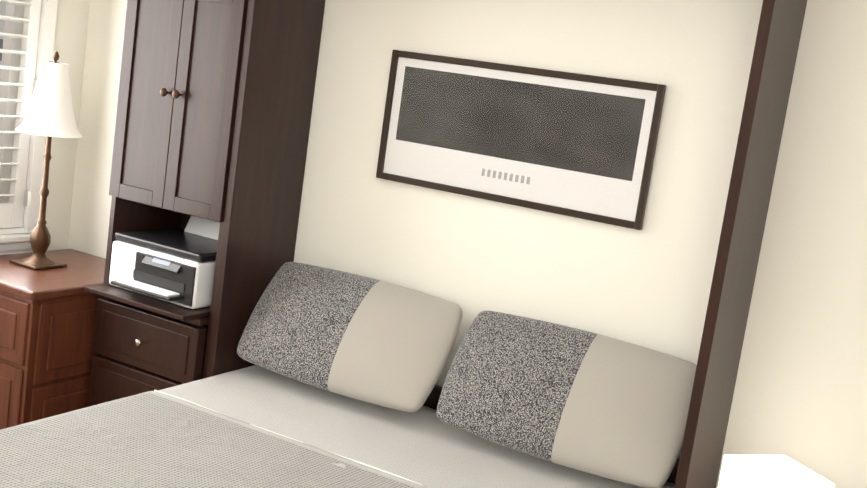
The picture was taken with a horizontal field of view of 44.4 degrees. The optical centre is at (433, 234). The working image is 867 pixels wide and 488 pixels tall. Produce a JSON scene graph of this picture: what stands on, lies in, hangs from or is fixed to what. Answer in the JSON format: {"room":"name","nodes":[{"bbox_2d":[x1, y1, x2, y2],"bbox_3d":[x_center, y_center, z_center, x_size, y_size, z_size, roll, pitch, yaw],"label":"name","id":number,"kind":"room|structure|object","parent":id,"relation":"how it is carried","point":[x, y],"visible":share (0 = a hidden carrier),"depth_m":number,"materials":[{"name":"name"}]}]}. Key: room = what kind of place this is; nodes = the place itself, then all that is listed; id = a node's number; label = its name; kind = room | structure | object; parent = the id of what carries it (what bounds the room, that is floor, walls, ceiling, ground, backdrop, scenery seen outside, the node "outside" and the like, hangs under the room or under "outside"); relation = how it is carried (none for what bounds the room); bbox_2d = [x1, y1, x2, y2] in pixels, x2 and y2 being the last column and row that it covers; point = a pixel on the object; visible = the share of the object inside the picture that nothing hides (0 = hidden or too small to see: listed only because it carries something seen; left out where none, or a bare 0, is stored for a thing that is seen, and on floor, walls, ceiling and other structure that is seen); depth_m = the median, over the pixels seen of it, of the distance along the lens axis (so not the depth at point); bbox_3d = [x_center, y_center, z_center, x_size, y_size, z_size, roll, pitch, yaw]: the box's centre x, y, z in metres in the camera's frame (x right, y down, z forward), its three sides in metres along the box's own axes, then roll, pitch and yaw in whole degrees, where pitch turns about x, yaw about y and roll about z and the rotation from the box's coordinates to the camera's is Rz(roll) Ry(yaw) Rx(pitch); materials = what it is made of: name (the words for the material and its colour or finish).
{"room":"bedroom","nodes":[
{"label":"bedroom","id":0,"kind":"room"},
{"bbox_2d":[8,0,89,250],"bbox_3d":[-2.521,-0.399,2.757,0.160,2.600,3.963,13,10,28],"label":"wall","id":1,"kind":"structure","parent":0,"point":[71,32],"depth_m":4.39,"materials":[{"name":"white paint"}]},
{"bbox_2d":[0,0,24,201],"bbox_3d":[-2.005,-0.564,3.701,0.050,1.160,1.300,13,10,28],"label":"window","id":2,"kind":"structure","parent":1,"relation":"in","point":[8,92],"depth_m":4.23,"materials":[{"name":"white"}]},
{"bbox_2d":[0,0,57,234],"bbox_3d":[-1.901,-0.570,3.642,0.072,1.218,1.416,13,10,28],"label":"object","id":3,"kind":"structure","parent":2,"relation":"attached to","point":[19,211],"depth_m":4.19,"materials":[{"name":"white"}]},
{"bbox_2d":[0,233,32,254],"bbox_3d":[-1.972,0.095,3.728,0.055,0.124,1.450,13,10,28],"label":"window sill","id":4,"kind":"structure","parent":1,"relation":"attached to","point":[16,243],"depth_m":4.24,"materials":[{"name":"white"}]},
{"bbox_2d":[68,0,866,487],"bbox_3d":[0.266,-0.126,3.571,4.286,2.600,0.160,13,10,28],"label":"wall","id":5,"kind":"structure","parent":0,"point":[800,392],"depth_m":3.26,"materials":[{"name":"white paint"}]},
{"bbox_2d":[376,50,665,229],"bbox_3d":[0.250,-0.326,3.457,0.970,0.445,0.022,13,10,28],"label":"picture","id":6,"kind":"object","parent":5,"relation":"attached to","point":[581,146],"visible":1,"depth_m":3.43,"materials":[{"name":"black"}]},
{"bbox_3d":[-0.932,1.300,1.975,4.286,0.060,4.283,13,10,28],"label":"floor","id":7,"kind":"structure","parent":0,"visible":0},
{"bbox_2d":[0,249,105,429],"bbox_3d":[-1.502,0.491,4.102,0.538,0.745,0.656,13,10,28],"label":"nightstand","id":8,"kind":"object","parent":7,"relation":"on","point":[47,325],"visible":0.35,"depth_m":3.79,"materials":[{"name":"brown wood"}]},
{"bbox_2d":[9,51,82,269],"bbox_3d":[-1.456,-0.286,4.008,0.240,0.815,0.240,13,10,28],"label":"table lamp","id":9,"kind":"object","parent":8,"relation":"on","point":[50,113],"visible":1,"depth_m":3.93,"materials":[{"name":"white fabric"}]},
{"bbox_2d":[84,0,247,406],"bbox_3d":[-0.897,0.026,3.860,0.545,1.895,0.496,13,10,28],"label":"tall cabinet","id":10,"kind":"object","parent":7,"relation":"on","point":[177,97],"visible":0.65,"depth_m":3.69,"materials":[{"name":"brown wood"}]},
{"bbox_2d":[109,215,219,308],"bbox_3d":[-0.920,0.072,3.838,0.410,0.284,0.409,13,10,28],"label":"printer","id":11,"kind":"object","parent":10,"relation":"in","point":[174,265],"visible":0.81,"depth_m":3.72,"materials":[{"name":"white plastic"}]},
{"bbox_2d":[0,0,806,487],"bbox_3d":[-0.374,0.150,2.615,1.840,2.160,2.160,13,10,28],"label":"bed","id":12,"kind":"object","parent":7,"relation":"on","point":[232,418],"visible":0.88,"depth_m":3.10,"materials":[{"name":"brown wood"}]},
{"bbox_2d":[0,390,635,487],"bbox_3d":[-0.668,0.942,2.433,1.813,0.565,1.459,13,10,28],"label":"bedspread","id":13,"kind":"object","parent":12,"relation":"on","point":[150,439],"depth_m":2.88,"materials":[{"name":"grey fabric"}]},
{"bbox_2d":[237,262,462,411],"bbox_3d":[-0.289,0.325,3.554,0.766,0.418,0.153,13,-26,28],"label":"pillow","id":14,"kind":"object","parent":12,"relation":"on","point":[371,340],"visible":1,"depth_m":3.47,"materials":[{"name":"grey fabric"}]},
{"bbox_2d":[436,311,696,487],"bbox_3d":[0.392,0.475,3.184,0.766,0.418,0.153,13,-24,28],"label":"pillow","id":15,"kind":"object","parent":12,"relation":"on","point":[594,403],"visible":0.88,"depth_m":3.11,"materials":[{"name":"grey fabric"}]},
{"bbox_2d":[718,455,834,487],"bbox_3d":[0.691,0.978,2.776,0.535,0.781,0.209,5,9,-18],"label":"nightstand","id":16,"kind":"object","parent":7,"relation":"on","point":[761,471],"visible":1,"depth_m":2.76,"materials":[{"name":"white plastic"}]},
{"label":"outside","id":17,"kind":"structure","parent":0,"visible":0},
{"bbox_2d":[0,3,5,74],"bbox_3d":[-6.048,2.096,15.540,17.030,17.000,27.200,13,10,28],"label":"building","id":18,"kind":"structure","parent":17,"point":[2,10],"depth_m":16.82,"materials":[{"name":"grey"}]}
]}

